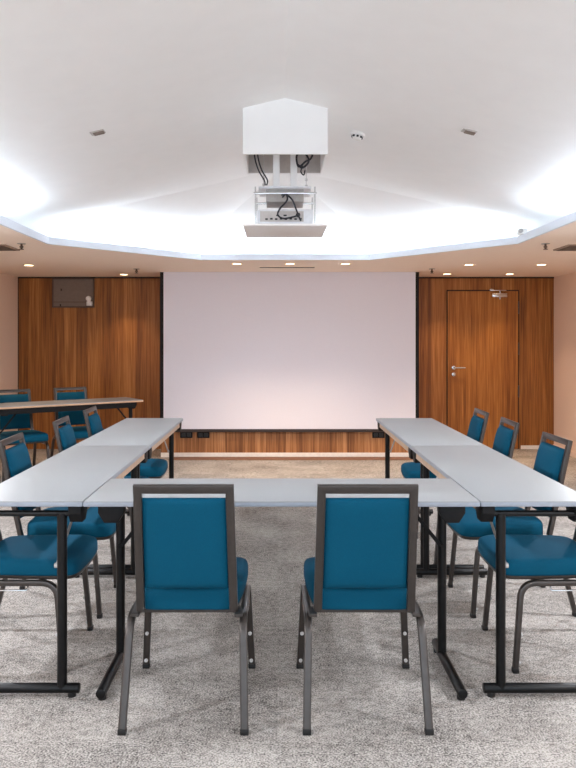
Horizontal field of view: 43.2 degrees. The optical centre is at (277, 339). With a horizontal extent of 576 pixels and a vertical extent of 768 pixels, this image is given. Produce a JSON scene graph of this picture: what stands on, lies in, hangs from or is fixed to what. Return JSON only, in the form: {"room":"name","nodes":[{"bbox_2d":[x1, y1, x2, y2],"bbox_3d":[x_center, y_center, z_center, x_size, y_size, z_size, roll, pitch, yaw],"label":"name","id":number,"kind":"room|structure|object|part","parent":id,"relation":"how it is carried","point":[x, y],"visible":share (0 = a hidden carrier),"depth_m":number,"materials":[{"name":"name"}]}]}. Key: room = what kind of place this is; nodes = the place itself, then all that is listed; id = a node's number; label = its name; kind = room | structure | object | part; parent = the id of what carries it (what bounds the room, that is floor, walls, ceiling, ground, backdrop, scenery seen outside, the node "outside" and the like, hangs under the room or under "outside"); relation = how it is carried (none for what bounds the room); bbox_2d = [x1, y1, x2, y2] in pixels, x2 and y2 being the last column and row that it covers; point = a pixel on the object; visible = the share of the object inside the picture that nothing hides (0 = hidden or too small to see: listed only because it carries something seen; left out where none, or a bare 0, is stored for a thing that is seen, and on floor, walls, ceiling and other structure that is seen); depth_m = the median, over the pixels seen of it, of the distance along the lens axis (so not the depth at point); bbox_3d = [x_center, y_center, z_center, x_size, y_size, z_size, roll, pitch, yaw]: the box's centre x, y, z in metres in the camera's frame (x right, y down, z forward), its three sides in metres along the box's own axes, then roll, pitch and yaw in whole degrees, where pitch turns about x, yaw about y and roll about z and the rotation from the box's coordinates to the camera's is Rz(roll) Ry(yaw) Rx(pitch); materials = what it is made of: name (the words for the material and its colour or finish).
{"room":"conference room","nodes":[
{"label":"conference room","id":0,"kind":"room"},
{"bbox_2d":[0,273,17,448],"bbox_3d":[-3.346,0.266,3.370,0.120,2.228,11.940,0,0,0],"label":"wall","id":1,"kind":"structure","parent":0,"point":[8,283],"depth_m":8.89,"materials":[{"name":"beige paint"}]},
{"bbox_2d":[161,432,407,452],"bbox_3d":[0.140,0.291,8.903,3.030,2.178,0.634,0,0,0],"label":"wall","id":2,"kind":"structure","parent":0,"point":[217,442],"depth_m":8.59,"materials":[{"name":"brown wood"}]},
{"bbox_2d":[180,432,191,437],"bbox_3d":[-1.075,1.118,8.579,0.145,0.072,0.015,0,0,0],"label":"wall outlet","id":3,"kind":"object","parent":2,"relation":"attached to","point":[182,434],"visible":1,"depth_m":8.57,"materials":[{"name":"grey plastic"}]},
{"bbox_2d":[181,433,190,436],"bbox_3d":[-1.075,1.118,8.573,0.112,0.045,0.004,0,0,0],"label":"socket","id":4,"kind":"object","parent":3,"relation":"attached to","point":[182,434],"depth_m":8.57,"materials":[{"name":"black plastic"}]},
{"bbox_2d":[197,432,208,437],"bbox_3d":[-0.875,1.118,8.579,0.145,0.072,0.015,0,0,0],"label":"wall outlet","id":5,"kind":"object","parent":2,"relation":"attached to","point":[199,434],"visible":1,"depth_m":8.57,"materials":[{"name":"grey plastic"}]},
{"bbox_2d":[198,433,207,436],"bbox_3d":[-0.875,1.118,8.573,0.112,0.045,0.004,0,0,0],"label":"socket","id":6,"kind":"object","parent":5,"relation":"attached to","point":[199,434],"depth_m":8.57,"materials":[{"name":"black plastic"}]},
{"bbox_2d":[161,453,408,456],"bbox_3d":[0.140,1.354,8.580,3.030,0.052,0.012,0,0,0],"label":"baseboard","id":7,"kind":"structure","parent":2,"relation":"attached to","point":[162,454],"depth_m":8.57,"materials":[{"name":"beige wood"}]},
{"bbox_2d":[168,457,412,459],"bbox_3d":[0.160,1.377,8.460,2.830,0.007,0.200,0,0,0],"label":"trim","id":8,"kind":"structure","parent":2,"relation":"attached to","point":[175,458],"depth_m":8.43,"materials":[{"name":"brown wood"}]},
{"bbox_2d":[372,432,384,437],"bbox_3d":[1.190,1.118,8.579,0.145,0.072,0.015,0,0,0],"label":"wall outlet","id":9,"kind":"object","parent":2,"relation":"attached to","point":[374,434],"visible":0.96,"depth_m":8.57,"materials":[{"name":"grey plastic"}]},
{"bbox_2d":[374,433,382,436],"bbox_3d":[1.190,1.118,8.573,0.112,0.045,0.004,0,0,0],"label":"socket","id":10,"kind":"object","parent":9,"relation":"attached to","point":[375,434],"depth_m":8.57,"materials":[{"name":"black plastic"}]},
{"bbox_2d":[19,278,553,448],"bbox_3d":[0.107,0.266,9.280,6.786,2.228,0.120,0,0,0],"label":"wall","id":11,"kind":"structure","parent":0,"point":[111,349],"depth_m":9.22,"materials":[{"name":"brown wood"}]},
{"bbox_2d":[18,277,18,430],"bbox_3d":[-3.282,0.291,9.216,0.008,2.178,0.008,0,0,0],"label":"trim","id":12,"kind":"structure","parent":11,"relation":"attached to","point":[18,277],"depth_m":9.21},
{"bbox_2d":[52,278,93,307],"bbox_3d":[-2.583,-0.595,9.207,0.530,0.368,0.026,0,0,0],"label":"access panel","id":13,"kind":"object","parent":11,"relation":"attached to","point":[66,292],"visible":1,"depth_m":9.20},
{"bbox_2d":[86,296,92,305],"bbox_3d":[-2.368,-0.491,9.165,0.082,0.123,0.062,0,0,0],"label":"emergency light","id":14,"kind":"object","parent":13,"relation":"attached to","point":[89,302],"visible":1,"depth_m":9.13,"materials":[{"name":"white plastic"}]},
{"bbox_2d":[19,277,553,277],"bbox_3d":[0.107,-0.789,9.217,6.786,0.018,0.006,0,0,0],"label":"trim","id":15,"kind":"structure","parent":11,"relation":"attached to","point":[19,277],"depth_m":9.21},
{"bbox_2d":[447,290,518,448],"bbox_3d":[2.599,0.373,9.218,0.917,2.014,0.004,0,0,0],"label":"trim","id":16,"kind":"structure","parent":11,"relation":"attached to","point":[447,290],"depth_m":9.22,"materials":[{"name":"brown wood"}]},
{"bbox_2d":[448,289,518,447],"bbox_3d":[2.607,0.365,9.183,0.904,2.014,0.074,0,0,0],"label":"door","id":17,"kind":"structure","parent":11,"relation":"in","point":[483,344],"depth_m":9.21,"materials":[{"name":"brown wood"}]},
{"bbox_3d":[2.283,0.350,9.178,0.161,0.052,0.064,0,0,0],"label":"handle","id":18,"kind":"part","parent":17,"relation":"part of","materials":[{"name":"metal"}]},
{"bbox_2d":[521,445,538,448],"bbox_3d":[3.284,1.357,9.214,0.408,0.045,0.012,0,0,0],"label":"baseboard","id":19,"kind":"structure","parent":11,"relation":"attached to","point":[522,446],"depth_m":9.21,"materials":[{"name":"beige wood"}]},
{"bbox_2d":[0,0,575,276],"bbox_3d":[0.107,-1.131,3.370,7.026,0.668,11.940,0,0,0],"label":"ceiling","id":20,"kind":"structure","parent":0,"point":[167,186],"depth_m":4.31,"materials":[{"name":"white paint"}]},
{"bbox_2d":[0,244,19,250],"bbox_3d":[-2.540,-0.789,6.250,0.540,0.019,0.340,0,0,0],"label":"ceiling vent","id":21,"kind":"object","parent":20,"relation":"in","point":[3,247],"visible":0.95,"depth_m":6.24,"materials":[{"name":"grey metal"}]},
{"bbox_2d":[17,243,24,249],"bbox_3d":[-2.117,-0.775,6.020,0.072,0.054,0.072,0,0,0],"label":"sprinkler","id":22,"kind":"object","parent":20,"relation":"attached to","point":[21,244],"visible":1,"depth_m":6.01,"materials":[{"name":"grey metal"}]},
{"bbox_2d":[89,129,105,135],"bbox_3d":[-1.044,-1.202,4.224,0.080,0.028,0.062,0,0,0],"label":"ceiling plate","id":23,"kind":"object","parent":20,"relation":"attached to","point":[98,132],"visible":1,"depth_m":4.21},
{"bbox_2d":[243,98,327,237],"bbox_3d":[0.047,-1.079,4.673,0.513,0.772,0.531,0,0,0],"label":"lift","id":24,"kind":"object","parent":20,"relation":"hanging from","point":[281,136],"visible":0.99,"depth_m":4.41,"materials":[{"name":"white paint"}]},
{"bbox_3d":[-0.137,-0.825,4.500,0.028,0.245,0.028,0,0,0],"label":"rod","id":25,"kind":"part","parent":24,"relation":"part of","materials":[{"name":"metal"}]},
{"bbox_3d":[-0.137,-0.825,4.840,0.028,0.245,0.028,0,0,0],"label":"rod","id":26,"kind":"part","parent":24,"relation":"part of","materials":[{"name":"metal"}]},
{"bbox_2d":[257,209,312,223],"bbox_3d":[0.047,-0.758,4.666,0.350,0.106,0.338,0,0,0],"label":"projector","id":27,"kind":"object","parent":24,"relation":"on","point":[264,216],"visible":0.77,"depth_m":4.51,"materials":[{"name":"white plastic"}]},
{"bbox_3d":[0.027,-0.765,4.511,0.270,0.066,0.006,0,0,0],"label":"port plate","id":28,"kind":"part","parent":27,"relation":"part of","materials":[{"name":"white plastic"}]},
{"bbox_3d":[0.047,-0.951,4.673,0.330,0.012,0.280,0,0,0],"label":"plate","id":29,"kind":"part","parent":24,"relation":"part of","materials":[{"name":"white metal"}]},
{"bbox_3d":[0.047,-0.699,4.673,0.513,0.012,0.531,0,0,0],"label":"panel","id":30,"kind":"part","parent":24,"relation":"part of","materials":[{"name":"white metal"}]},
{"bbox_3d":[0.231,-0.825,4.500,0.028,0.245,0.028,0,0,0],"label":"rod","id":31,"kind":"part","parent":24,"relation":"part of","materials":[{"name":"metal"}]},
{"bbox_2d":[260,267,314,267],"bbox_3d":[0.105,-0.795,7.970,0.620,0.006,0.116,0,0,0],"label":"ceiling vent","id":32,"kind":"object","parent":20,"relation":"in","point":[260,267],"visible":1,"depth_m":7.97,"materials":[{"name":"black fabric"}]},
{"bbox_2d":[160,272,418,431],"bbox_3d":[0.141,0.140,8.540,3.038,1.881,0.025,0,0,0],"label":"projection screen","id":33,"kind":"object","parent":20,"relation":"hanging from","point":[240,351],"visible":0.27,"depth_m":8.54,"materials":[{"name":"fabric"}]},
{"bbox_2d":[350,131,364,140],"bbox_3d":[0.523,-1.332,4.752,0.096,0.059,0.096,0,0,6],"label":"smoke detector","id":34,"kind":"object","parent":20,"relation":"attached to","point":[356,135],"visible":1,"depth_m":4.72,"materials":[{"name":"white plastic"}]},
{"bbox_2d":[461,128,476,134],"bbox_3d":[1.110,-1.206,4.224,0.080,0.030,0.062,0,0,0],"label":"ceiling plate","id":35,"kind":"object","parent":20,"relation":"attached to","point":[466,131],"visible":1,"depth_m":4.20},
{"bbox_2d":[517,229,526,234],"bbox_3d":[1.990,-0.879,5.921,0.076,0.046,0.068,0,0,0],"label":"sensor","id":36,"kind":"object","parent":20,"relation":"attached to","point":[519,231],"visible":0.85,"depth_m":5.91,"materials":[{"name":"white plastic"}]},
{"bbox_2d":[542,243,549,249],"bbox_3d":[2.216,-0.775,6.020,0.072,0.054,0.072,0,0,0],"label":"sprinkler","id":37,"kind":"object","parent":20,"relation":"attached to","point":[544,244],"visible":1,"depth_m":6.01,"materials":[{"name":"grey metal"}]},
{"bbox_2d":[553,244,575,250],"bbox_3d":[2.700,-0.789,6.250,0.540,0.019,0.340,0,0,0],"label":"ceiling vent","id":38,"kind":"object","parent":20,"relation":"in","point":[570,247],"visible":1,"depth_m":6.22,"materials":[{"name":"grey metal"}]},
{"bbox_2d":[0,449,575,767],"bbox_3d":[0.107,1.430,3.370,7.026,0.100,11.940,0,0,0],"label":"floor","id":39,"kind":"structure","parent":0,"point":[367,711],"depth_m":3.00,"materials":[{"name":"carpet"}]},
{"bbox_2d":[0,389,49,481],"bbox_3d":[-2.560,0.943,7.245,0.475,0.873,0.588,0,0,-35],"label":"banquet chair","id":40,"kind":"object","parent":39,"relation":"on","point":[20,421],"visible":0.65,"depth_m":7.36,"materials":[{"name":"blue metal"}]},
{"bbox_3d":[-2.638,1.183,6.984,0.045,0.360,0.151,0,0,-35],"label":"leg","id":41,"kind":"part","parent":40,"relation":"part of","materials":[{"name":"grey metal"}]},
{"bbox_3d":[-2.682,0.731,7.420,0.307,0.347,0.111,0,0,-35],"label":"backrest","id":42,"kind":"part","parent":40,"relation":"part of","materials":[{"name":"teal fabric"}]},
{"bbox_3d":[-2.687,0.749,7.427,0.370,0.484,0.130,0,0,-35],"label":"frame","id":43,"kind":"part","parent":40,"relation":"part of","materials":[{"name":"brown metal"}]},
{"bbox_3d":[-2.518,0.954,7.186,0.415,0.088,0.442,0,0,-35],"label":"seat","id":44,"kind":"part","parent":40,"relation":"part of","materials":[{"name":"teal fabric"}]},
{"bbox_3d":[-2.487,1.184,7.502,0.033,0.362,0.246,0,0,-33],"label":"leg","id":45,"kind":"part","parent":40,"relation":"part of","materials":[{"name":"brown metal"}]},
{"bbox_3d":[-2.288,1.183,7.229,0.045,0.360,0.151,0,0,-35],"label":"leg","id":46,"kind":"part","parent":40,"relation":"part of","materials":[{"name":"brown metal"}]},
{"bbox_2d":[0,530,97,635],"bbox_3d":[-1.126,0.943,3.245,0.588,0.873,0.475,0,0,0],"label":"banquet chair","id":47,"kind":"object","parent":39,"relation":"on","point":[25,560],"visible":0.91,"depth_m":3.10,"materials":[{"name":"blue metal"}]},
{"bbox_3d":[-1.102,1.014,3.040,0.140,0.022,0.028,0,0,0],"label":"rail","id":48,"kind":"part","parent":47,"relation":"part of","materials":[{"name":"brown metal"}]},
{"bbox_3d":[-0.957,1.183,3.031,0.151,0.360,0.045,0,0,0],"label":"leg","id":49,"kind":"part","parent":47,"relation":"part of","materials":[{"name":"brown metal"}]},
{"bbox_3d":[-1.053,0.954,3.245,0.442,0.088,0.415,0,0,0],"label":"seat","id":50,"kind":"part","parent":47,"relation":"part of","materials":[{"name":"teal fabric"}]},
{"bbox_3d":[-0.957,1.183,3.458,0.151,0.360,0.045,0,0,0],"label":"leg","id":51,"kind":"part","parent":47,"relation":"part of","materials":[{"name":"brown metal"}]},
{"bbox_2d":[0,432,115,618],"bbox_3d":[-1.126,0.943,3.831,0.588,0.873,0.475,0,0,-2],"label":"banquet chair","id":52,"kind":"object","parent":39,"relation":"on","point":[15,460],"visible":0.59,"depth_m":3.66,"materials":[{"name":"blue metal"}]},
{"bbox_3d":[-1.287,1.184,3.618,0.246,0.362,0.033,0,0,-4],"label":"leg","id":53,"kind":"part","parent":52,"relation":"part of","materials":[{"name":"grey metal"}]},
{"bbox_3d":[-1.339,0.731,3.824,0.111,0.347,0.307,0,0,-2],"label":"backrest","id":54,"kind":"part","parent":52,"relation":"part of","materials":[{"name":"teal fabric"}]},
{"bbox_3d":[-1.347,0.749,3.823,0.130,0.484,0.370,0,0,-2],"label":"frame","id":55,"kind":"part","parent":52,"relation":"part of","materials":[{"name":"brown metal"}]},
{"bbox_3d":[-1.053,0.954,3.833,0.442,0.088,0.415,0,0,-2],"label":"seat","id":56,"kind":"part","parent":52,"relation":"part of","materials":[{"name":"teal fabric"}]},
{"bbox_3d":[-0.949,1.183,3.623,0.151,0.360,0.045,0,0,-2],"label":"leg","id":57,"kind":"part","parent":52,"relation":"part of","materials":[{"name":"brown metal"}]},
{"bbox_3d":[-0.964,1.183,4.050,0.151,0.360,0.045,0,0,-2],"label":"leg","id":58,"kind":"part","parent":52,"relation":"part of","materials":[{"name":"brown metal"}]},
{"bbox_2d":[0,397,142,433],"bbox_3d":[-2.124,0.999,7.277,1.490,0.762,0.450,0,0,-35],"label":"folding table","id":59,"kind":"object","parent":39,"relation":"on","point":[6,409],"visible":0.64,"depth_m":7.14,"materials":[{"name":"grey laminate"}]},
{"bbox_3d":[-2.013,0.666,7.117,1.330,0.054,0.020,0,0,-35],"label":"rail","id":60,"kind":"part","parent":59,"relation":"part of","materials":[{"name":"grey plastic"}]},
{"bbox_2d":[0,445,149,697],"bbox_3d":[-0.973,0.999,3.531,0.451,0.762,1.486,0,0,0],"label":"folding table","id":61,"kind":"object","parent":39,"relation":"on","point":[69,477],"visible":0.79,"depth_m":3.01,"materials":[{"name":"grey laminate"}]},
{"bbox_3d":[-0.835,1.010,2.823,0.038,0.680,0.037,0,0,0],"label":"leg","id":62,"kind":"part","parent":61,"relation":"part of","materials":[{"name":"black metal"}]},
{"bbox_3d":[-0.835,1.010,4.239,0.038,0.680,0.037,0,0,0],"label":"leg","id":63,"kind":"part","parent":61,"relation":"part of","materials":[{"name":"black metal"}]},
{"bbox_2d":[50,387,103,456],"bbox_3d":[-2.068,0.943,7.589,0.475,0.873,0.588,0,0,-35],"label":"banquet chair","id":64,"kind":"object","parent":39,"relation":"on","point":[76,417],"visible":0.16,"depth_m":7.71,"materials":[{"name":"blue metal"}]},
{"bbox_3d":[-2.335,1.184,7.609,0.033,0.362,0.246,0,0,-37],"label":"leg","id":65,"kind":"part","parent":64,"relation":"part of","materials":[{"name":"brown metal"}]},
{"bbox_3d":[-2.196,0.749,7.771,0.370,0.484,0.130,0,0,-35],"label":"frame","id":66,"kind":"part","parent":64,"relation":"part of","materials":[{"name":"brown metal"}]},
{"bbox_3d":[-2.191,0.731,7.764,0.307,0.347,0.111,0,0,-35],"label":"backrest","id":67,"kind":"part","parent":64,"relation":"part of","materials":[{"name":"teal fabric"}]},
{"bbox_3d":[-2.027,0.954,7.530,0.415,0.088,0.442,0,0,-35],"label":"seat","id":68,"kind":"part","parent":64,"relation":"part of","materials":[{"name":"teal fabric"}]},
{"bbox_2d":[52,416,149,523],"bbox_3d":[-1.126,0.943,4.721,0.588,0.873,0.475,0,0,-3],"label":"banquet chair","id":69,"kind":"object","parent":39,"relation":"on","point":[65,436],"visible":0.09,"depth_m":4.61,"materials":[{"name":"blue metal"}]},
{"bbox_3d":[-1.347,0.749,4.710,0.130,0.484,0.370,0,0,-3],"label":"frame","id":70,"kind":"part","parent":69,"relation":"part of","materials":[{"name":"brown metal"}]},
{"bbox_3d":[-1.339,0.731,4.710,0.111,0.347,0.307,0,0,-3],"label":"backrest","id":71,"kind":"part","parent":69,"relation":"part of","materials":[{"name":"teal fabric"}]},
{"bbox_3d":[-1.053,0.954,4.725,0.442,0.088,0.415,0,0,-3],"label":"seat","id":72,"kind":"part","parent":69,"relation":"part of","materials":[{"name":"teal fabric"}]},
{"bbox_2d":[83,406,167,478],"bbox_3d":[-1.126,0.943,5.441,0.588,0.873,0.475,0,0,-2],"label":"banquet chair","id":73,"kind":"object","parent":39,"relation":"on","point":[154,468],"visible":0.3,"depth_m":5.30,"materials":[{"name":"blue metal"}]},
{"bbox_3d":[-1.347,0.749,5.433,0.130,0.484,0.370,0,0,-2],"label":"frame","id":74,"kind":"part","parent":73,"relation":"part of","materials":[{"name":"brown metal"}]},
{"bbox_3d":[-1.339,0.731,5.434,0.111,0.347,0.307,0,0,-2],"label":"backrest","id":75,"kind":"part","parent":73,"relation":"part of","materials":[{"name":"teal fabric"}]},
{"bbox_3d":[-1.053,0.954,5.443,0.442,0.088,0.415,0,0,-2],"label":"seat","id":76,"kind":"part","parent":73,"relation":"part of","materials":[{"name":"teal fabric"}]},
{"bbox_2d":[75,418,182,567],"bbox_3d":[-0.973,0.999,5.021,0.451,0.762,1.486,0,0,0],"label":"folding table","id":77,"kind":"object","parent":39,"relation":"on","point":[153,432],"visible":0.51,"depth_m":4.92,"materials":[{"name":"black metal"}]},
{"bbox_3d":[-0.835,1.010,4.313,0.038,0.680,0.037,0,0,0],"label":"leg","id":78,"kind":"part","parent":77,"relation":"part of","materials":[{"name":"black metal"}]},
{"bbox_3d":[-0.835,1.010,5.729,0.038,0.680,0.037,0,0,0],"label":"leg","id":79,"kind":"part","parent":77,"relation":"part of","materials":[{"name":"black metal"}]},
{"bbox_2d":[117,484,255,735],"bbox_3d":[-0.330,0.943,2.831,0.475,0.873,0.588,0,0,0],"label":"banquet chair","id":80,"kind":"object","parent":39,"relation":"on","point":[186,560],"visible":1,"depth_m":2.60,"materials":[{"name":"teal fabric"}]},
{"bbox_3d":[-0.537,1.184,2.663,0.033,0.362,0.246,0,0,2],"label":"leg","id":81,"kind":"part","parent":80,"relation":"part of","materials":[{"name":"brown metal"}]},
{"bbox_3d":[-0.543,1.183,3.001,0.045,0.360,0.151,0,0,0],"label":"leg","id":82,"kind":"part","parent":80,"relation":"part of","materials":[{"name":"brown metal"}]},
{"bbox_3d":[-0.330,0.731,2.618,0.307,0.347,0.111,0,0,0],"label":"backrest","id":83,"kind":"part","parent":80,"relation":"part of","materials":[{"name":"teal fabric"}]},
{"bbox_3d":[-0.330,0.749,2.610,0.370,0.484,0.130,0,0,0],"label":"frame","id":84,"kind":"part","parent":80,"relation":"part of","materials":[{"name":"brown metal"}]},
{"bbox_3d":[-0.330,1.012,2.735,0.400,0.016,0.024,0,0,0],"label":"cross rail","id":85,"kind":"part","parent":80,"relation":"part of","materials":[{"name":"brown metal"}]},
{"bbox_3d":[-0.330,0.954,2.904,0.415,0.088,0.442,0,0,0],"label":"seat","id":86,"kind":"part","parent":80,"relation":"part of","materials":[{"name":"teal fabric"}]},
{"bbox_3d":[-0.123,1.184,2.663,0.033,0.362,0.246,0,0,-2],"label":"leg","id":87,"kind":"part","parent":80,"relation":"part of","materials":[{"name":"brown metal"}]},
{"bbox_3d":[-0.125,1.014,2.855,0.028,0.022,0.140,0,0,0],"label":"rail","id":88,"kind":"part","parent":80,"relation":"part of","materials":[{"name":"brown metal"}]},
{"bbox_3d":[-0.117,1.183,3.001,0.045,0.360,0.151,0,0,0],"label":"leg","id":89,"kind":"part","parent":80,"relation":"part of","materials":[{"name":"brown metal"}]},
{"bbox_2d":[83,479,479,700],"bbox_3d":[0.016,0.999,3.011,1.520,0.762,0.480,0,0,0],"label":"folding table","id":90,"kind":"object","parent":39,"relation":"on","point":[112,499],"visible":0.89,"depth_m":3.03,"materials":[{"name":"grey laminate"}]},
{"bbox_3d":[-0.674,1.010,3.126,0.037,0.680,0.038,0,0,0],"label":"leg","id":91,"kind":"part","parent":90,"relation":"part of","materials":[{"name":"black metal"}]},
{"bbox_3d":[0.706,1.010,3.126,0.037,0.680,0.038,0,0,0],"label":"leg","id":92,"kind":"part","parent":90,"relation":"part of","materials":[{"name":"black metal"}]},
{"bbox_2d":[296,484,433,735],"bbox_3d":[0.317,0.943,2.831,0.475,0.873,0.588,0,0,0],"label":"banquet chair","id":93,"kind":"object","parent":39,"relation":"on","point":[365,559],"visible":1,"depth_m":2.60,"materials":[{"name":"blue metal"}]},
{"bbox_3d":[0.103,1.183,3.001,0.045,0.360,0.151,0,0,0],"label":"leg","id":94,"kind":"part","parent":93,"relation":"part of","materials":[{"name":"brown metal"}]},
{"bbox_3d":[0.112,1.014,2.855,0.028,0.022,0.140,0,0,0],"label":"rail","id":95,"kind":"part","parent":93,"relation":"part of","materials":[{"name":"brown metal"}]},
{"bbox_3d":[0.110,1.184,2.663,0.033,0.362,0.246,0,0,2],"label":"leg","id":96,"kind":"part","parent":93,"relation":"part of","materials":[{"name":"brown metal"}]},
{"bbox_3d":[0.317,0.954,2.904,0.415,0.088,0.442,0,0,0],"label":"seat","id":97,"kind":"part","parent":93,"relation":"part of","materials":[{"name":"teal fabric"}]},
{"bbox_3d":[0.317,1.012,2.735,0.400,0.016,0.024,0,0,0],"label":"cross rail","id":98,"kind":"part","parent":93,"relation":"part of","materials":[{"name":"grey metal"}]},
{"bbox_3d":[0.317,0.731,2.618,0.307,0.347,0.111,0,0,0],"label":"backrest","id":99,"kind":"part","parent":93,"relation":"part of","materials":[{"name":"teal fabric"}]},
{"bbox_3d":[0.317,0.749,2.610,0.370,0.484,0.130,0,0,0],"label":"frame","id":100,"kind":"part","parent":93,"relation":"part of","materials":[{"name":"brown metal"}]},
{"bbox_3d":[0.530,1.183,3.001,0.045,0.360,0.151,0,0,0],"label":"leg","id":101,"kind":"part","parent":93,"relation":"part of","materials":[{"name":"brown metal"}]},
{"bbox_3d":[0.524,1.184,2.663,0.033,0.362,0.246,0,0,-2],"label":"leg","id":102,"kind":"part","parent":93,"relation":"part of","materials":[{"name":"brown metal"}]},
{"bbox_2d":[376,418,483,567],"bbox_3d":[1.000,0.999,5.021,0.443,0.762,1.486,0,0,0],"label":"folding table","id":103,"kind":"object","parent":39,"relation":"on","point":[406,432],"visible":0.48,"depth_m":4.81,"materials":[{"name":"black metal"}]},
{"bbox_3d":[0.865,1.010,5.729,0.037,0.680,0.037,0,0,0],"label":"leg","id":104,"kind":"part","parent":103,"relation":"part of","materials":[{"name":"black metal"}]},
{"bbox_3d":[0.865,1.010,4.313,0.037,0.680,0.037,0,0,0],"label":"leg","id":105,"kind":"part","parent":103,"relation":"part of","materials":[{"name":"black metal"}]},
{"bbox_2d":[401,408,488,538],"bbox_3d":[1.204,0.943,5.281,0.588,0.873,0.475,0,0,2],"label":"banquet chair","id":106,"kind":"object","parent":39,"relation":"on","point":[477,427],"visible":0.25,"depth_m":5.15,"materials":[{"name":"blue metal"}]},
{"bbox_3d":[1.131,0.954,5.283,0.442,0.088,0.415,0,0,2],"label":"seat","id":107,"kind":"part","parent":106,"relation":"part of","materials":[{"name":"teal fabric"}]},
{"bbox_3d":[1.417,0.731,5.274,0.111,0.347,0.307,0,0,2],"label":"backrest","id":108,"kind":"part","parent":106,"relation":"part of","materials":[{"name":"teal fabric"}]},
{"bbox_3d":[1.425,0.749,5.273,0.130,0.484,0.370,0,0,2],"label":"frame","id":109,"kind":"part","parent":106,"relation":"part of","materials":[{"name":"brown metal"}]},
{"bbox_2d":[429,417,519,563],"bbox_3d":[1.204,0.943,4.641,0.588,0.873,0.475,0,0,2],"label":"banquet chair","id":110,"kind":"object","parent":39,"relation":"on","point":[504,443],"visible":0.07,"depth_m":4.52,"materials":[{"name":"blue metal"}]},
{"bbox_3d":[1.027,1.183,4.434,0.151,0.360,0.045,0,0,2],"label":"leg","id":111,"kind":"part","parent":110,"relation":"part of","materials":[{"name":"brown metal"}]},
{"bbox_3d":[1.417,0.731,4.633,0.111,0.347,0.307,0,0,2],"label":"backrest","id":112,"kind":"part","parent":110,"relation":"part of","materials":[{"name":"teal fabric"}]},
{"bbox_3d":[1.425,0.749,4.633,0.130,0.484,0.370,0,0,2],"label":"frame","id":113,"kind":"part","parent":110,"relation":"part of","materials":[{"name":"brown metal"}]},
{"bbox_2d":[410,445,575,697],"bbox_3d":[1.000,0.999,3.531,0.443,0.762,1.486,0,0,0],"label":"folding table","id":114,"kind":"object","parent":39,"relation":"on","point":[493,478],"visible":0.85,"depth_m":3.01,"materials":[{"name":"white laminate"}]},
{"bbox_3d":[0.865,1.010,4.239,0.037,0.680,0.037,0,0,0],"label":"leg","id":115,"kind":"part","parent":114,"relation":"part of","materials":[{"name":"black metal"}]},
{"bbox_3d":[0.865,1.010,2.823,0.037,0.680,0.037,0,0,0],"label":"leg","id":116,"kind":"part","parent":114,"relation":"part of","materials":[{"name":"black metal"}]},
{"bbox_2d":[446,432,575,617],"bbox_3d":[1.204,0.943,3.849,0.588,0.873,0.475,0,0,-1],"label":"banquet chair","id":117,"kind":"object","parent":39,"relation":"on","point":[551,461],"visible":0.56,"depth_m":3.69,"materials":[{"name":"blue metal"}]},
{"bbox_3d":[1.031,1.183,4.060,0.151,0.360,0.045,0,0,-1],"label":"leg","id":118,"kind":"part","parent":117,"relation":"part of","materials":[{"name":"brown metal"}]},
{"bbox_3d":[1.038,1.183,3.633,0.151,0.360,0.045,0,0,-1],"label":"leg","id":119,"kind":"part","parent":117,"relation":"part of","materials":[{"name":"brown metal"}]},
{"bbox_3d":[1.131,0.954,3.848,0.442,0.088,0.415,0,0,-1],"label":"seat","id":120,"kind":"part","parent":117,"relation":"part of","materials":[{"name":"teal fabric"}]},
{"bbox_3d":[1.417,0.731,3.853,0.111,0.347,0.307,0,0,-1],"label":"backrest","id":121,"kind":"part","parent":117,"relation":"part of","materials":[{"name":"teal fabric"}]},
{"bbox_3d":[1.425,0.749,3.853,0.130,0.484,0.370,0,0,-1],"label":"frame","id":122,"kind":"part","parent":117,"relation":"part of","materials":[{"name":"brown metal"}]},
{"bbox_3d":[1.376,1.184,3.645,0.246,0.362,0.033,0,0,1],"label":"leg","id":123,"kind":"part","parent":117,"relation":"part of","materials":[{"name":"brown metal"}]},
{"bbox_2d":[478,527,575,673],"bbox_3d":[1.222,0.943,3.245,0.588,0.873,0.475,0,0,0],"label":"banquet chair","id":124,"kind":"object","parent":39,"relation":"on","point":[546,560],"visible":0.93,"depth_m":3.06,"materials":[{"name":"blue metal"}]},
{"bbox_3d":[1.052,1.183,3.458,0.151,0.360,0.045,0,0,0],"label":"leg","id":125,"kind":"part","parent":124,"relation":"part of","materials":[{"name":"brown metal"}]},
{"bbox_3d":[1.149,0.954,3.245,0.442,0.088,0.415,0,0,0],"label":"seat","id":126,"kind":"part","parent":124,"relation":"part of","materials":[{"name":"teal fabric"}]},
{"bbox_3d":[1.052,1.183,3.031,0.151,0.360,0.045,0,0,0],"label":"leg","id":127,"kind":"part","parent":124,"relation":"part of","materials":[{"name":"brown metal"}]},
{"bbox_3d":[1.198,1.014,3.040,0.140,0.022,0.028,0,0,0],"label":"rail","id":128,"kind":"part","parent":124,"relation":"part of","materials":[{"name":"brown metal"}]},
{"bbox_2d":[554,272,575,451],"bbox_3d":[3.560,0.266,3.370,0.120,2.228,11.940,0,0,0],"label":"wall","id":129,"kind":"structure","parent":0,"point":[564,285],"depth_m":8.85,"materials":[{"name":"beige paint"}]},
{"bbox_2d":[553,444,575,457],"bbox_3d":[3.494,1.350,3.310,0.012,0.060,11.820,0,0,0],"label":"baseboard","id":130,"kind":"structure","parent":129,"relation":"attached to","point":[573,454],"depth_m":8.61,"materials":[{"name":"beige paint"}]}
]}

